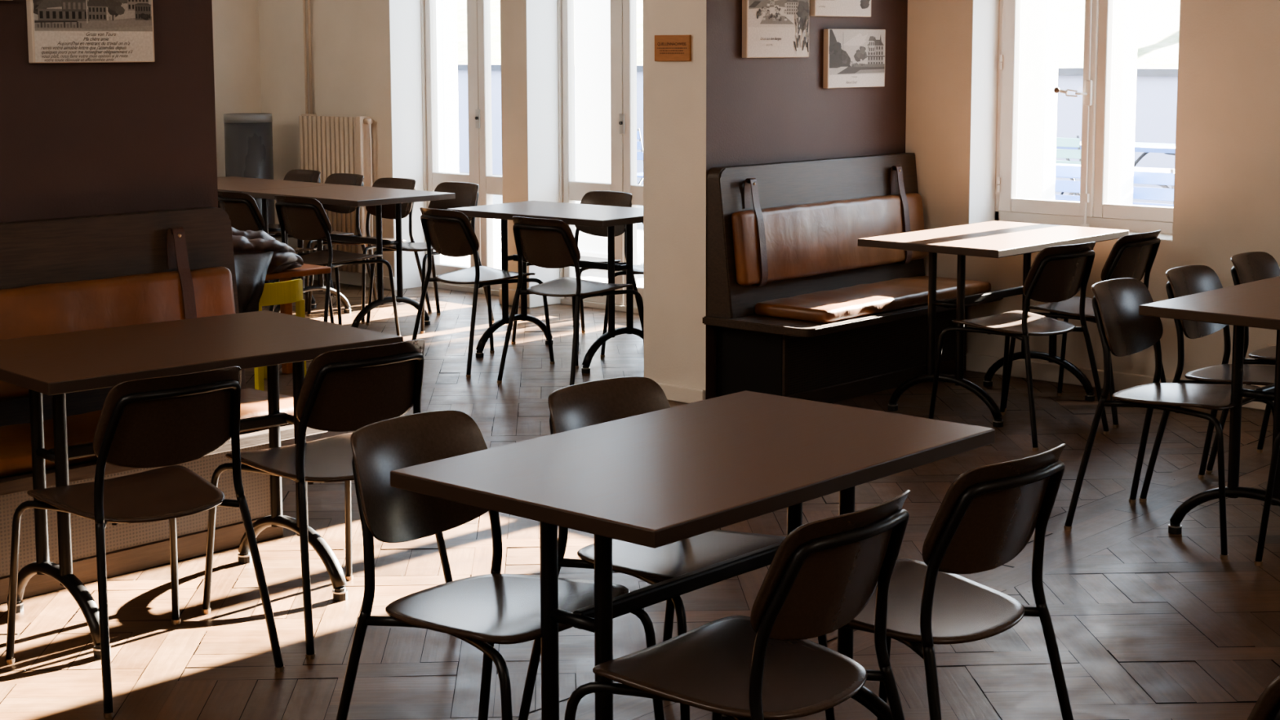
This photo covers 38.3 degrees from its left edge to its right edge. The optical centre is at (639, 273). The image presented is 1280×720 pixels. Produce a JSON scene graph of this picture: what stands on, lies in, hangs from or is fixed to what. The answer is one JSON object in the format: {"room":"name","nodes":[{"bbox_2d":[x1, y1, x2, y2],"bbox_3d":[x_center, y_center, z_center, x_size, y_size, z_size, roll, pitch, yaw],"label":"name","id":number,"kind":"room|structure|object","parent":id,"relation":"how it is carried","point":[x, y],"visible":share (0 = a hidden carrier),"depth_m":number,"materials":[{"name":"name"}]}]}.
{"room":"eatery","nodes":[
{"label":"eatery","id":0,"kind":"room"},
{"bbox_2d":[0,0,217,222],"bbox_3d":[-3.397,-0.689,4.073,0.364,3.500,5.560,6,9,42],"label":"wall","id":1,"kind":"structure","parent":0,"point":[77,139],"depth_m":5.77,"materials":[{"name":"brown paint"}]},
{"bbox_2d":[26,0,155,62],"bbox_3d":[-1.687,-0.795,5.664,0.031,0.287,0.422,6,9,42],"label":"picture","id":2,"kind":"object","parent":1,"relation":"attached to","point":[60,31],"visible":1,"depth_m":5.65,"materials":[{"name":"beige paper"}]},
{"bbox_2d":[211,0,261,177],"bbox_3d":[-4.571,-1.493,10.644,0.200,3.500,6.800,6,9,42],"label":"wall","id":3,"kind":"structure","parent":0,"point":[235,23],"depth_m":12.52,"materials":[{"name":"beige paint"}]},
{"bbox_2d":[295,269,394,289],"bbox_3d":[-2.103,0.008,12.375,1.372,0.085,0.018,6,9,42],"label":"baseboard","id":4,"kind":"structure","parent":3,"relation":"attached to","point":[344,277],"depth_m":12.18,"materials":[{"name":"beige paint"}]},
{"bbox_2d":[0,277,1279,719],"bbox_3d":[-0.931,0.944,5.080,13.000,0.008,10.050,6,9,42],"label":"floor","id":5,"kind":"structure","parent":0,"point":[1149,622],"depth_m":5.22,"materials":[{"name":"brown wood"}]},
{"bbox_2d":[4,365,284,718],"bbox_3d":[-1.256,0.604,4.614,0.495,0.790,0.553,-7,10,-43],"label":"dining chair","id":6,"kind":"object","parent":5,"relation":"on","point":[167,420],"visible":1,"depth_m":4.47,"materials":[{"name":"black metal"}]},
{"bbox_2d":[0,206,327,604],"bbox_3d":[-1.689,0.383,5.395,0.573,1.040,1.570,6,9,42],"label":"leather bench","id":7,"kind":"object","parent":5,"relation":"on","point":[77,273],"visible":0.48,"depth_m":5.59,"materials":[{"name":"brown wood"}]},
{"bbox_2d":[0,266,235,400],"bbox_3d":[-1.801,0.197,5.467,0.098,0.323,1.430,6,9,42],"label":"cushion","id":8,"kind":"object","parent":7,"relation":"on","point":[124,295],"depth_m":5.63,"materials":[{"name":"leather"}]},
{"bbox_2d":[0,443,271,577],"bbox_3d":[-1.622,0.707,5.382,0.006,0.250,1.340,6,9,42],"label":"grille","id":9,"kind":"object","parent":7,"relation":"attached to","point":[122,540],"depth_m":5.50,"materials":[{"name":"brown metal"}]},
{"bbox_2d":[0,388,293,478],"bbox_3d":[-1.597,0.472,5.418,0.398,0.063,1.380,6,9,42],"label":"seat cushion","id":10,"kind":"object","parent":7,"relation":"on","point":[82,419],"depth_m":5.37,"materials":[{"name":"leather"}]},
{"bbox_2d":[0,310,403,658],"bbox_3d":[-1.297,0.560,5.136,1.050,0.750,0.730,-7,9,-42],"label":"dining table","id":11,"kind":"object","parent":5,"relation":"on","point":[55,365],"visible":0.82,"depth_m":4.96,"materials":[{"name":"brown wood"}]},
{"bbox_2d":[223,112,275,281],"bbox_3d":[-2.577,-0.492,12.172,0.312,1.130,0.312,6,9,42],"label":"trash can","id":12,"kind":"object","parent":5,"relation":"on","point":[248,136],"visible":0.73,"depth_m":12.00,"materials":[{"name":"grey metal"}]},
{"bbox_2d":[217,176,333,308],"bbox_3d":[-2.431,-0.174,11.134,1.075,0.750,0.700,6,9,42],"label":"dining table","id":13,"kind":"object","parent":5,"relation":"on","point":[228,184],"visible":0.1,"depth_m":10.92,"materials":[{"name":"brown wood"}]},
{"bbox_2d":[217,191,333,323],"bbox_3d":[-2.067,-0.079,10.192,0.495,0.790,0.553,6,9,41],"label":"dining chair","id":14,"kind":"object","parent":5,"relation":"on","point":[244,214],"visible":0.27,"depth_m":9.95,"materials":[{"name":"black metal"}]},
{"bbox_2d":[253,278,306,391],"bbox_3d":[-1.749,0.273,8.509,0.330,0.500,0.326,6,9,39],"label":"chair","id":15,"kind":"object","parent":5,"relation":"on","point":[291,291],"visible":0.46,"depth_m":8.38,"materials":[{"name":"yellow paint"}]},
{"bbox_2d":[265,263,330,373],"bbox_3d":[-2.058,0.238,8.799,0.560,0.500,1.040,6,9,42],"label":"table","id":16,"kind":"object","parent":5,"relation":"on","point":[306,269],"visible":0.16,"depth_m":8.84,"materials":[{"name":"brown wood"}]},
{"bbox_2d":[231,226,303,313],"bbox_3d":[-1.863,-0.019,8.519,0.690,0.468,0.823,6,9,42],"label":"puffer jacket","id":17,"kind":"object","parent":16,"relation":"on","point":[257,254],"visible":0.39,"depth_m":8.43,"materials":[{"name":"black fabric"}]},
{"bbox_2d":[268,169,334,297],"bbox_3d":[-2.284,-0.245,11.544,0.495,0.790,0.553,7,10,44],"label":"dining chair","id":18,"kind":"object","parent":5,"relation":"on","point":[304,175],"visible":0.2,"depth_m":11.68,"materials":[{"name":"black metal"}]},
{"bbox_2d":[271,173,373,314],"bbox_3d":[-1.958,-0.201,11.178,0.495,0.790,0.553,7,10,43],"label":"dining chair","id":19,"kind":"object","parent":5,"relation":"on","point":[347,179],"visible":0.38,"depth_m":11.24,"materials":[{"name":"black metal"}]},
{"bbox_2d":[201,339,453,659],"bbox_3d":[-0.853,0.552,5.025,0.495,0.790,0.553,-7,9,-42],"label":"dining chair","id":20,"kind":"object","parent":5,"relation":"on","point":[348,389],"visible":0.75,"depth_m":4.84,"materials":[{"name":"black metal"}]},
{"bbox_2d":[269,195,400,336],"bbox_3d":[-1.656,-0.039,9.859,0.495,0.790,0.553,6,9,39],"label":"dining chair","id":21,"kind":"object","parent":5,"relation":"on","point":[302,218],"visible":0.88,"depth_m":9.68,"materials":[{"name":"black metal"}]},
{"bbox_2d":[241,184,455,328],"bbox_3d":[-1.648,-0.089,10.430,1.032,0.750,0.700,6,9,42],"label":"dining table","id":22,"kind":"object","parent":5,"relation":"on","point":[334,194],"visible":0.69,"depth_m":10.23,"materials":[{"name":"brown wood"}]},
{"bbox_2d":[306,177,431,324],"bbox_3d":[-1.589,-0.152,10.772,0.495,0.790,0.553,6,9,39],"label":"dining chair","id":23,"kind":"object","parent":5,"relation":"on","point":[388,210],"visible":0.53,"depth_m":10.84,"materials":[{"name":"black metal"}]},
{"bbox_2d":[365,182,494,333],"bbox_3d":[-1.191,-0.109,10.415,0.495,0.790,0.553,6,9,42],"label":"dining chair","id":24,"kind":"object","parent":5,"relation":"on","point":[466,193],"visible":0.41,"depth_m":10.48,"materials":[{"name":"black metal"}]},
{"bbox_2d":[411,207,555,377],"bbox_3d":[-0.788,0.056,9.059,0.553,0.790,0.495,-7,10,-43],"label":"dining chair","id":25,"kind":"object","parent":5,"relation":"on","point":[451,233],"visible":0.98,"depth_m":8.91,"materials":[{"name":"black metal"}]},
{"bbox_2d":[335,409,664,719],"bbox_3d":[-0.294,0.711,3.719,0.553,0.790,0.495,5,9,38],"label":"dining chair","id":26,"kind":"object","parent":5,"relation":"on","point":[482,611],"visible":0.83,"depth_m":3.74,"materials":[{"name":"black metal"}]},
{"bbox_2d":[446,200,643,373],"bbox_3d":[-0.371,0.052,9.253,1.040,0.750,0.643,6,9,39],"label":"dining table","id":27,"kind":"object","parent":5,"relation":"on","point":[574,214],"visible":0.88,"depth_m":9.08,"materials":[{"name":"brown wood"}]},
{"bbox_2d":[497,216,644,385],"bbox_3d":[-0.310,0.112,8.598,0.495,0.790,0.553,6,9,41],"label":"dining chair","id":28,"kind":"object","parent":5,"relation":"on","point":[548,243],"visible":0.94,"depth_m":8.43,"materials":[{"name":"black metal"}]},
{"bbox_2d":[511,191,641,354],"bbox_3d":[-0.319,-0.027,9.725,0.495,0.790,0.553,6,9,42],"label":"dining chair","id":29,"kind":"object","parent":5,"relation":"on","point":[615,198],"visible":0.47,"depth_m":9.84,"materials":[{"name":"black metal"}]},
{"bbox_2d":[600,264,643,357],"bbox_3d":[0.161,0.023,9.307,0.495,0.790,0.553,6,9,42],"label":"dining chair","id":30,"kind":"object","parent":5,"relation":"on","point":[637,268],"visible":0.06,"depth_m":9.29,"materials":[{"name":"black metal"}]},
{"bbox_2d":[518,376,835,719],"bbox_3d":[0.078,0.663,4.101,0.495,0.790,0.553,-7,10,-45],"label":"dining chair","id":31,"kind":"object","parent":5,"relation":"on","point":[585,404],"visible":0.43,"depth_m":4.13,"materials":[{"name":"black metal"}]},
{"bbox_2d":[390,390,995,719],"bbox_3d":[0.138,0.725,3.764,0.675,0.750,1.103,6,9,41],"label":"dining table","id":32,"kind":"object","parent":5,"relation":"on","point":[664,477],"visible":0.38,"depth_m":3.55,"materials":[{"name":"brown wood"}]},
{"bbox_2d":[564,489,910,719],"bbox_3d":[0.190,0.760,3.312,0.553,0.790,0.495,6,9,40],"label":"dining chair","id":33,"kind":"object","parent":5,"relation":"on","point":[763,665],"visible":1,"depth_m":3.20,"materials":[{"name":"black metal"}]},
{"bbox_2d":[702,152,1003,403],"bbox_3d":[0.996,0.014,8.338,0.573,1.040,1.530,6,9,42],"label":"leather bench","id":34,"kind":"object","parent":5,"relation":"on","point":[797,308],"visible":0.94,"depth_m":8.16,"materials":[{"name":"brown wood"}]},
{"bbox_2d":[731,192,926,285],"bbox_3d":[0.894,-0.174,8.420,0.098,0.323,1.420,6,9,42],"label":"cushion","id":35,"kind":"object","parent":34,"relation":"on","point":[784,241],"depth_m":8.30,"materials":[{"name":"leather"}]},
{"bbox_2d":[787,308,956,395],"bbox_3d":[1.087,0.335,8.352,0.006,0.250,1.375,6,9,42],"label":"grille","id":36,"kind":"object","parent":34,"relation":"attached to","point":[837,362],"depth_m":8.26,"materials":[{"name":"black metal"}]},
{"bbox_2d":[755,275,991,323],"bbox_3d":[1.084,0.104,8.356,0.398,0.063,1.330,6,9,42],"label":"seat cushion","id":37,"kind":"object","parent":34,"relation":"on","point":[860,299],"depth_m":8.15,"materials":[{"name":"leather"}]},
{"bbox_2d":[842,443,1073,719],"bbox_3d":[0.553,0.711,3.705,0.495,0.790,0.553,-7,10,-44],"label":"dining chair","id":38,"kind":"object","parent":5,"relation":"on","point":[988,514],"visible":0.9,"depth_m":3.54,"materials":[{"name":"black metal"}]},
{"bbox_2d":[857,220,1128,427],"bbox_3d":[1.540,0.200,7.999,0.685,0.750,1.089,6,9,42],"label":"dining table","id":39,"kind":"object","parent":5,"relation":"on","point":[995,238],"visible":0.9,"depth_m":7.78,"materials":[{"name":"brown wood"}]},
{"bbox_2d":[928,241,1109,451],"bbox_3d":[1.534,0.250,7.432,0.495,0.790,0.553,-6,9,-40],"label":"dining chair","id":40,"kind":"object","parent":5,"relation":"on","point":[1057,273],"visible":0.97,"depth_m":7.29,"materials":[{"name":"black metal"}]},
{"bbox_2d":[1004,230,1166,427],"bbox_3d":[1.917,0.196,7.860,0.553,0.790,0.495,6,9,42],"label":"dining chair","id":41,"kind":"object","parent":5,"relation":"on","point":[1132,255],"visible":0.52,"depth_m":7.70,"materials":[{"name":"black metal"}]},
{"bbox_2d":[1064,278,1274,559],"bbox_3d":[1.737,0.435,5.923,0.553,0.790,0.495,6,9,40],"label":"dining chair","id":42,"kind":"object","parent":5,"relation":"on","point":[1116,303],"visible":0.98,"depth_m":5.95,"materials":[{"name":"black metal"}]},
{"bbox_2d":[1138,265,1275,502],"bbox_3d":[2.079,0.390,6.281,0.553,0.790,0.495,6,9,41],"label":"dining chair","id":43,"kind":"object","parent":5,"relation":"on","point":[1187,280],"visible":0.66,"depth_m":6.34,"materials":[{"name":"black metal"}]},
{"bbox_2d":[1138,275,1279,534],"bbox_3d":[2.164,0.448,5.967,0.653,0.750,1.063,6,10,43],"label":"dining table","id":44,"kind":"object","parent":5,"relation":"on","point":[1256,304],"visible":0.91,"depth_m":5.72,"materials":[{"name":"brown wood"}]},
{"bbox_2d":[1205,251,1279,474],"bbox_3d":[2.434,0.338,6.699,0.553,0.790,0.495,6,9,40],"label":"dining chair","id":45,"kind":"object","parent":5,"relation":"on","point":[1248,267],"visible":0.59,"depth_m":6.79,"materials":[{"name":"black metal"}]},
{"bbox_2d":[1247,675,1279,719],"bbox_3d":[0.751,0.843,2.622,0.553,0.790,0.495,6,9,42],"label":"dining chair","id":46,"kind":"object","parent":5,"relation":"on","point":[1267,707],"visible":1,"depth_m":2.31,"materials":[{"name":"black metal"}]},
{"bbox_2d":[1253,431,1279,565],"bbox_3d":[2.217,0.485,5.501,0.553,0.790,0.495,6,9,42],"label":"dining chair","id":47,"kind":"object","parent":5,"relation":"on","point":[1258,562],"visible":1,"depth_m":5.52,"materials":[{"name":"black metal"}]},
{"bbox_2d":[257,0,1279,387],"bbox_3d":[2.282,-1.236,8.394,13.000,3.500,0.480,6,9,42],"label":"wall","id":48,"kind":"structure","parent":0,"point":[366,55],"depth_m":8.88,"materials":[{"name":"beige paint"}]},
{"bbox_2d":[298,0,373,273],"bbox_3d":[-2.000,-1.717,12.002,0.739,3.400,0.098,6,10,43],"label":"radiator","id":49,"kind":"object","parent":48,"relation":"attached to","point":[329,145],"visible":0.57,"depth_m":12.07,"materials":[{"name":"beige metal"}]},
{"bbox_2d":[420,0,502,295],"bbox_3d":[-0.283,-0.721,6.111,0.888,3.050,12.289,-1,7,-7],"label":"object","id":50,"kind":"structure","parent":48,"relation":"attached to","point":[478,11],"depth_m":11.72,"materials":[{"name":"beige paint"}]},
{"bbox_2d":[499,288,564,308],"bbox_3d":[-0.656,0.132,11.273,0.265,0.100,0.320,6,9,42],"label":"baseboard","id":51,"kind":"object","parent":48,"relation":"attached to","point":[534,300],"visible":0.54,"depth_m":11.16,"materials":[{"name":"beige paint"}]},
{"bbox_2d":[557,0,643,313],"bbox_3d":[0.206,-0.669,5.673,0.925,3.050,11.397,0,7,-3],"label":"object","id":52,"kind":"structure","parent":48,"relation":"attached to","point":[623,12],"depth_m":10.90,"materials":[{"name":"beige paint"}]},
{"bbox_2d":[995,0,1173,240],"bbox_3d":[2.066,-0.882,8.515,1.045,1.410,0.297,6,9,42],"label":"window","id":53,"kind":"structure","parent":48,"relation":"attached to","point":[1093,210],"depth_m":8.61,"materials":[{"name":"beige paint"}]},
{"bbox_2d":[965,352,1274,411],"bbox_3d":[4.090,0.694,6.648,7.485,0.085,0.018,6,9,42],"label":"baseboard","id":54,"kind":"structure","parent":48,"relation":"attached to","point":[1045,371],"depth_m":8.57,"materials":[{"name":"beige paint"}]},
{"bbox_2d":[1267,343,1275,346],"bbox_3d":[2.723,0.336,7.853,0.095,0.070,0.014,6,9,42],"label":"wall socket","id":55,"kind":"object","parent":48,"relation":"attached to","point":[1268,344],"visible":0.12,"depth_m":7.87,"materials":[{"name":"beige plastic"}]},
{"bbox_2d":[642,0,907,399],"bbox_3d":[0.657,-1.246,8.516,0.364,3.500,1.519,6,9,42],"label":"wall","id":56,"kind":"structure","parent":0,"point":[720,107],"depth_m":8.11,"materials":[{"name":"brown paint"}]},
{"bbox_2d":[654,35,691,61],"bbox_3d":[0.141,-0.979,7.977,0.204,0.112,0.012,6,9,42],"label":"wooden plaque","id":57,"kind":"object","parent":56,"relation":"attached to","point":[667,47],"visible":1,"depth_m":7.97,"materials":[{"name":"brown wood"}]},
{"bbox_2d":[659,47,686,53],"bbox_3d":[0.138,-0.968,7.975,0.170,0.025,0.001,6,9,42],"label":"print","id":58,"kind":"object","parent":57,"relation":"attached to","point":[662,50],"depth_m":7.97,"materials":[{"name":"brown"}]},
{"bbox_2d":[656,382,705,403],"bbox_3d":[0.139,0.526,8.165,0.382,0.070,0.018,6,9,42],"label":"baseboard","id":59,"kind":"structure","parent":56,"relation":"attached to","point":[673,393],"depth_m":8.11,"materials":[{"name":"beige paint"}]},
{"bbox_2d":[742,0,808,57],"bbox_3d":[0.606,-1.138,8.174,0.032,0.351,0.451,6,9,42],"label":"picture","id":60,"kind":"object","parent":56,"relation":"attached to","point":[771,28],"visible":1,"depth_m":8.15,"materials":[{"name":"beige paper"}]},
{"bbox_2d":[809,0,871,17],"bbox_3d":[0.932,-1.335,8.514,0.030,0.285,0.445,6,9,42],"label":"picture","id":61,"kind":"object","parent":56,"relation":"attached to","point":[848,8],"visible":1,"depth_m":8.50,"materials":[{"name":"beige fabric"}]},
{"bbox_2d":[822,28,885,88],"bbox_3d":[1.008,-1.012,8.637,0.031,0.272,0.459,6,9,42],"label":"picture","id":62,"kind":"object","parent":56,"relation":"attached to","point":[852,58],"visible":1,"depth_m":8.60,"materials":[{"name":"beige paper"}]},
{"label":"outside","id":63,"kind":"structure","parent":0,"visible":0},
{"bbox_2d":[440,171,643,286],"bbox_3d":[3.304,-0.132,14.166,38.000,0.095,8.700,6,9,42],"label":"terrace","id":64,"kind":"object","parent":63,"point":[599,275],"depth_m":13.82,"materials":[{"name":"white"}]},
{"bbox_2d":[435,0,458,173],"bbox_3d":[-1.631,-1.534,14.210,0.560,2.705,0.220,6,9,42],"label":"post","id":65,"kind":"object","parent":64,"relation":"on","point":[446,10],"visible":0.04,"depth_m":14.04,"materials":[{"name":"white"}]},
{"bbox_2d":[573,0,640,270],"bbox_3d":[-0.252,-1.385,12.970,0.500,2.705,0.220,6,9,42],"label":"post","id":66,"kind":"object","parent":64,"relation":"on","point":[592,18],"visible":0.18,"depth_m":12.96,"materials":[{"name":"white"}]},
{"bbox_2d":[636,128,643,223],"bbox_3d":[0.008,-0.842,16.041,0.420,0.879,0.510,6,9,42],"label":"garden chair","id":67,"kind":"object","parent":64,"relation":"on","point":[639,144],"visible":0.18,"depth_m":15.73,"materials":[{"name":"white"}]},
{"bbox_2d":[457,70,1177,204],"bbox_3d":[3.360,-1.322,18.587,48.000,1.380,0.500,6,9,42],"label":"wall","id":68,"kind":"structure","parent":64,"relation":"on","point":[1156,99],"depth_m":17.50,"materials":[{"name":"white"}]},
{"bbox_2d":[457,63,1177,76],"bbox_3d":[3.355,-2.041,18.495,48.000,0.070,0.610,6,9,42],"label":"trim","id":69,"kind":"structure","parent":68,"relation":"on","point":[1140,72],"depth_m":17.36,"materials":[{"name":"stone"}]},
{"bbox_2d":[1016,0,1059,199],"bbox_3d":[2.276,-1.113,10.698,0.320,2.705,0.220,6,9,42],"label":"post","id":70,"kind":"object","parent":64,"relation":"on","point":[1039,19],"visible":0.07,"depth_m":10.62,"materials":[{"name":"white"}]},
{"bbox_2d":[1054,164,1080,201],"bbox_3d":[2.692,-0.257,11.218,0.420,0.879,0.510,6,9,42],"label":"garden chair","id":71,"kind":"object","parent":64,"relation":"on","point":[1071,171],"visible":0.05,"depth_m":10.99,"materials":[{"name":"white"}]},
{"bbox_2d":[1055,135,1080,195],"bbox_3d":[3.408,-0.673,14.591,0.420,0.879,0.510,6,9,42],"label":"garden chair","id":72,"kind":"object","parent":64,"relation":"on","point":[1060,142],"visible":0.15,"depth_m":14.30,"materials":[{"name":"white"}]},
{"bbox_2d":[1055,163,1174,195],"bbox_3d":[3.271,-0.288,11.934,1.720,0.754,0.780,6,9,42],"label":"garden table","id":73,"kind":"object","parent":64,"relation":"on","point":[1135,168],"visible":0.02,"depth_m":12.12,"materials":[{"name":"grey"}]},
{"bbox_2d":[1056,140,1175,195],"bbox_3d":[4.283,-0.672,15.040,1.820,0.754,0.780,6,9,42],"label":"garden table","id":74,"kind":"object","parent":64,"relation":"on","point":[1169,148],"visible":0.09,"depth_m":14.89,"materials":[{"name":"grey"}]},
{"bbox_2d":[1107,0,1138,204],"bbox_3d":[2.686,-1.069,10.330,0.205,2.705,0.220,6,9,42],"label":"post","id":75,"kind":"object","parent":64,"relation":"on","point":[1126,12],"visible":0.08,"depth_m":10.28,"materials":[{"name":"white"}]},
{"bbox_2d":[1133,168,1174,207],"bbox_3d":[3.003,-0.190,10.671,0.420,0.879,0.510,6,9,42],"label":"garden chair","id":76,"kind":"object","parent":64,"relation":"on","point":[1140,177],"visible":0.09,"depth_m":10.40,"materials":[{"name":"white"}]},
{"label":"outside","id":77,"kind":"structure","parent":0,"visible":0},
{"bbox_2d":[456,0,1180,67],"bbox_3d":[6.202,-3.832,23.700,51.000,2.357,11.500,6,9,42],"label":"sky","id":78,"kind":"structure","parent":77,"point":[1158,20],"depth_m":20.41,"materials":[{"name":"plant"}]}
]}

